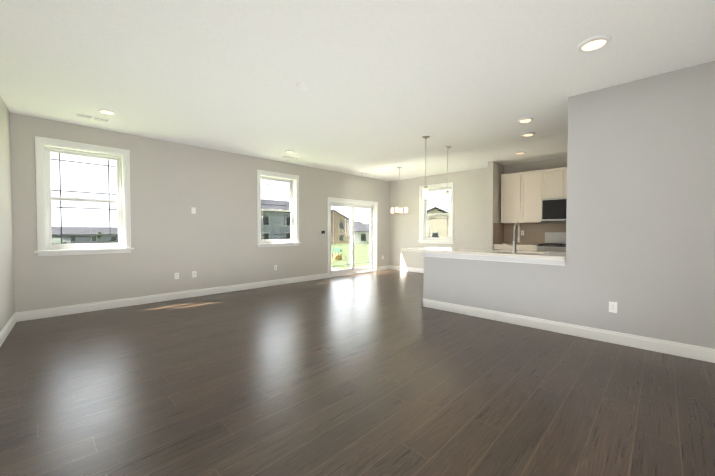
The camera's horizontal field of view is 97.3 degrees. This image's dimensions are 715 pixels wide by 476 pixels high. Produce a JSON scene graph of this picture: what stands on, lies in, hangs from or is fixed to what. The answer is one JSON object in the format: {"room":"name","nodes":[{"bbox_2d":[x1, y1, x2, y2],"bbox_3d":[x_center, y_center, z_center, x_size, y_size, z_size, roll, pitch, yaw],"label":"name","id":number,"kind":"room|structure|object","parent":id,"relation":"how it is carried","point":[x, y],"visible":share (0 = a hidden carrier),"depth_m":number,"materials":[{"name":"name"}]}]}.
{"room":"empty living room","nodes":[
{"label":"empty living room","id":0,"kind":"room"},
{"bbox_2d":[0,96,14,331],"bbox_3d":[-1.426,-0.177,0.443,0.299,2.740,9.976,-1,2,-42],"label":"wall","id":1,"kind":"structure","parent":0,"point":[7,307],"depth_m":3.74,"materials":[{"name":"beige paint"}]},
{"bbox_2d":[0,313,16,346],"bbox_3d":[-1.255,1.129,0.520,0.016,0.125,9.775,-1,2,-42],"label":"baseboard","id":2,"kind":"structure","parent":1,"relation":"attached to","point":[7,328],"depth_m":3.62,"materials":[{"name":"white paint"}]},
{"bbox_2d":[10,113,389,311],"bbox_3d":[-2.172,-0.320,6.676,0.180,2.740,9.280,1,2,44],"label":"wall","id":3,"kind":"structure","parent":0,"point":[212,242],"depth_m":5.51,"materials":[{"name":"beige paint"}]},
{"bbox_2d":[34,136,133,255],"bbox_3d":[-4.042,-0.574,4.694,0.215,1.629,1.110,1,2,44],"label":"window","id":4,"kind":"structure","parent":3,"relation":"in","point":[83,201],"depth_m":4.69,"materials":[{"name":"glass"}]},
{"bbox_2d":[15,273,326,321],"bbox_3d":[-2.639,1.002,6.083,0.016,0.125,5.395,1,2,44],"label":"baseboard","id":5,"kind":"structure","parent":3,"relation":"attached to","point":[88,307],"depth_m":5.19,"materials":[{"name":"white paint"}]},
{"bbox_2d":[174,273,178,278],"bbox_3d":[-3.175,0.667,5.526,0.012,0.114,0.070,1,2,44],"label":"electrical outlet","id":6,"kind":"object","parent":3,"relation":"attached to","point":[176,275],"visible":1,"depth_m":5.52,"materials":[{"name":"white plastic"}]},
{"bbox_2d":[191,207,195,213],"bbox_3d":[-2.972,-0.498,5.707,0.014,0.114,0.070,1,2,44],"label":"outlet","id":7,"kind":"object","parent":3,"relation":"attached to","point":[193,210],"visible":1,"depth_m":5.70,"materials":[{"name":"white plastic"}]},
{"bbox_2d":[256,169,300,246],"bbox_3d":[-1.783,-0.627,7.023,0.215,1.629,1.110,1,2,44],"label":"window","id":8,"kind":"structure","parent":3,"relation":"in","point":[276,210],"depth_m":7.08,"materials":[{"name":"glass"}]},
{"bbox_2d":[327,197,377,277],"bbox_3d":[-0.138,-0.027,8.758,0.202,2.059,1.972,1,2,44],"label":"sliding glass door","id":9,"kind":"structure","parent":3,"relation":"attached to","point":[351,237],"depth_m":8.72,"materials":[{"name":"glass"}]},
{"bbox_2d":[378,265,390,270],"bbox_3d":[0.789,0.920,9.618,0.016,0.125,0.535,1,2,44],"label":"baseboard","id":10,"kind":"structure","parent":3,"relation":"attached to","point":[380,268],"depth_m":9.65,"materials":[{"name":"white paint"}]},
{"bbox_2d":[0,269,714,475],"bbox_3d":[1.329,1.158,3.316,9.930,0.060,9.280,1,2,44],"label":"floor","id":11,"kind":"structure","parent":0,"point":[381,373],"depth_m":2.33,"materials":[{"name":"brown wood"}]},
{"bbox_2d":[494,247,509,249],"bbox_3d":[3.419,0.606,7.055,0.487,0.870,0.618,1,2,44],"label":"base cabinet","id":12,"kind":"object","parent":11,"relation":"on","point":[501,248],"depth_m":6.86,"materials":[{"name":"white paint"}]},
{"bbox_2d":[473,254,565,258],"bbox_3d":[2.047,0.661,4.661,1.906,0.872,0.652,1,2,44],"label":"base cabinet","id":13,"kind":"object","parent":11,"relation":"on","point":[473,254],"depth_m":4.15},
{"bbox_2d":[409,247,565,257],"bbox_3d":[1.862,0.204,4.748,2.312,0.031,0.930,1,2,44],"label":"countertop","id":14,"kind":"structure","parent":13,"relation":"on","point":[530,254],"depth_m":4.48,"materials":[{"name":"white stone"}]},
{"bbox_2d":[503,222,520,253],"bbox_3d":[2.143,-0.008,4.362,0.179,0.412,0.240,1,2,44],"label":"faucet","id":15,"kind":"object","parent":14,"relation":"on","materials":[{"name":"silver metal"}]},
{"bbox_2d":[517,250,524,253],"bbox_3d":[2.303,0.319,4.497,0.709,0.211,0.408,1,2,44],"label":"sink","id":16,"kind":"object","parent":14,"relation":"in","point":[518,251],"depth_m":4.65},
{"bbox_2d":[510,247,536,250],"bbox_3d":[3.689,0.612,6.794,0.499,0.870,0.618,1,2,44],"label":"base cabinet","id":17,"kind":"object","parent":11,"relation":"on","point":[529,247],"depth_m":6.53,"materials":[{"name":"white paint"}]},
{"bbox_2d":[494,243,538,246],"bbox_3d":[3.547,0.157,6.903,0.868,0.032,0.623,1,2,44],"label":"countertop","id":18,"kind":"structure","parent":17,"relation":"on","point":[495,245],"depth_m":6.84,"materials":[{"name":"beige stone"}]},
{"bbox_2d":[537,232,565,251],"bbox_3d":[4.100,0.474,6.311,0.750,1.170,0.680,1,2,44],"label":"range","id":19,"kind":"object","parent":11,"relation":"on","point":[555,241],"visible":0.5,"depth_m":6.51,"materials":[{"name":"silver metal"}]},
{"bbox_2d":[0,0,714,180],"bbox_3d":[1.329,-1.661,3.251,9.930,0.100,9.280,1,2,44],"label":"ceiling","id":20,"kind":"structure","parent":0,"point":[391,83],"depth_m":2.98,"materials":[{"name":"white paint"}]},
{"bbox_2d":[75,113,108,121],"bbox_3d":[-3.599,-1.629,4.275,0.120,0.012,0.340,1,2,44],"label":"ceiling vent","id":21,"kind":"object","parent":20,"relation":"in","point":[92,117],"visible":0.98,"depth_m":4.25,"materials":[{"name":"white metal"}]},
{"bbox_2d":[98,109,116,114],"bbox_3d":[-3.221,-1.620,4.055,0.200,0.020,0.200,1,2,44],"label":"recessed light","id":22,"kind":"object","parent":20,"relation":"in","point":[107,111],"visible":0.98,"depth_m":4.04,"materials":[{"name":"white paint"}]},
{"bbox_2d":[296,82,308,90],"bbox_3d":[-0.579,-1.594,3.325,0.140,0.038,0.140,1,2,44],"label":"smoke detector","id":23,"kind":"object","parent":20,"relation":"attached to","point":[302,86],"visible":1,"depth_m":3.29,"materials":[{"name":"white plastic"}]},
{"bbox_2d":[391,167,407,214],"bbox_3d":[1.013,-1.132,7.623,0.324,1.160,0.324,-1,1,-21],"label":"chandelier","id":24,"kind":"object","parent":20,"relation":"hanging from","point":[401,209],"visible":1,"depth_m":7.61,"materials":[{"name":"white glass"}]},
{"bbox_2d":[422,136,429,198],"bbox_3d":[1.121,-1.153,5.168,0.120,1.005,0.120,1,2,44],"label":"pendant light","id":25,"kind":"object","parent":20,"relation":"hanging from","point":[425,194],"visible":1,"depth_m":5.15,"materials":[{"name":"white glass"}]},
{"bbox_2d":[444,146,450,201],"bbox_3d":[1.656,-1.167,5.783,0.120,1.005,0.120,1,2,44],"label":"pendant light","id":26,"kind":"object","parent":20,"relation":"hanging from","point":[447,196],"visible":1,"depth_m":5.77,"materials":[{"name":"white glass"}]},
{"bbox_2d":[517,117,533,122],"bbox_3d":[2.326,-1.627,4.360,0.200,0.020,0.200,1,2,44],"label":"recessed light","id":27,"kind":"object","parent":20,"relation":"in","point":[526,120],"visible":0.94,"depth_m":4.34,"materials":[{"name":"white paint"}]},
{"bbox_2d":[521,132,534,136],"bbox_3d":[2.712,-1.642,5.003,0.200,0.020,0.200,1,2,44],"label":"recessed light","id":28,"kind":"object","parent":20,"relation":"in","point":[527,134],"visible":0.98,"depth_m":4.98,"materials":[{"name":"white paint"}]},
{"bbox_2d":[577,35,611,51],"bbox_3d":[1.937,-1.586,2.580,0.230,0.020,0.230,1,2,44],"label":"recessed light","id":29,"kind":"object","parent":20,"relation":"in","point":[593,43],"visible":0.94,"depth_m":2.56,"materials":[{"name":"white paint"}]},
{"bbox_2d":[389,157,566,268],"bbox_3d":[4.506,-0.317,6.539,9.600,2.740,0.180,1,2,44],"label":"wall","id":30,"kind":"structure","parent":0,"point":[470,208],"depth_m":8.27,"materials":[{"name":"beige paint"}]},
{"bbox_2d":[391,265,423,272],"bbox_3d":[2.176,0.942,8.691,3.300,0.125,0.016,1,2,44],"label":"baseboard","id":31,"kind":"structure","parent":30,"relation":"attached to","point":[411,269],"depth_m":9.34,"materials":[{"name":"white paint"}]},
{"bbox_2d":[418,182,454,243],"bbox_3d":[2.204,-0.666,8.718,1.110,1.629,0.215,1,2,44],"label":"window","id":32,"kind":"structure","parent":30,"relation":"in","point":[437,217],"depth_m":8.78,"materials":[{"name":"glass"}]},
{"bbox_2d":[501,173,516,222],"bbox_3d":[3.540,-0.887,7.096,0.468,1.096,0.343,1,2,44],"label":"upper cabinet","id":33,"kind":"object","parent":30,"relation":"attached to","point":[508,182],"depth_m":7.02,"materials":[{"name":"white paint"}]},
{"bbox_2d":[493,222,565,243],"bbox_3d":[4.158,-0.084,6.315,2.580,0.471,0.635,1,2,44],"label":"tile backsplash","id":34,"kind":"structure","parent":30,"relation":"attached to","point":[534,233],"depth_m":7.06,"materials":[{"name":"brown tile"}]},
{"bbox_2d":[517,169,545,222],"bbox_3d":[3.815,-0.881,6.829,0.535,1.096,0.343,1,2,44],"label":"upper cabinet","id":35,"kind":"object","parent":30,"relation":"attached to","point":[523,194],"depth_m":6.72,"materials":[{"name":"white paint"}]},
{"bbox_2d":[545,167,560,198],"bbox_3d":[4.121,-1.120,6.526,0.437,0.605,0.343,1,2,44],"label":"upper cabinet","id":36,"kind":"object","parent":30,"relation":"attached to","point":[550,174],"depth_m":6.44,"materials":[{"name":"white paint"}]},
{"bbox_2d":[541,197,566,221],"bbox_3d":[4.203,-0.573,6.391,0.754,0.470,0.443,1,2,44],"label":"over-the-range microwave","id":37,"kind":"object","parent":36,"relation":"attached to","point":[553,209],"visible":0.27,"depth_m":6.36,"materials":[{"name":"silver metal"}]},
{"bbox_2d":[557,167,566,197],"bbox_3d":[4.351,-1.114,6.303,0.439,0.605,0.343,1,2,44],"label":"upper cabinet","id":38,"kind":"object","parent":30,"relation":"attached to","point":[561,175],"depth_m":6.31,"materials":[{"name":"white paint"}]},
{"bbox_2d":[487,161,503,248],"bbox_3d":[3.176,-0.333,7.236,0.120,2.740,0.670,1,2,44],"label":"wall","id":39,"kind":"structure","parent":0,"point":[495,170],"depth_m":7.01,"materials":[{"name":"beige paint"}]},
{"bbox_2d":[423,61,714,348],"bbox_3d":[3.317,-0.232,2.871,6.200,2.740,0.115,1,2,44],"label":"wall","id":40,"kind":"structure","parent":0,"point":[640,229],"depth_m":3.25,"materials":[{"name":"beige paint"}]},
{"bbox_2d":[421,252,565,265],"bbox_3d":[1.713,0.271,4.308,1.913,0.077,0.070,1,2,44],"label":"trim","id":41,"kind":"structure","parent":40,"relation":"attached to","point":[546,261],"depth_m":4.15,"materials":[{"name":"white paint"}]},
{"bbox_2d":[422,298,714,362],"bbox_3d":[3.276,1.075,2.870,6.216,0.125,0.046,1,2,44],"label":"baseboard","id":42,"kind":"structure","parent":40,"relation":"attached to","point":[676,349],"depth_m":3.52,"materials":[{"name":"white paint"}]},
{"bbox_2d":[609,301,616,312],"bbox_3d":[2.736,0.741,3.369,0.070,0.114,0.012,1,2,44],"label":"outlet","id":43,"kind":"object","parent":40,"relation":"attached to","point":[613,307],"visible":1,"depth_m":3.37,"materials":[{"name":"white plastic"}]}
]}

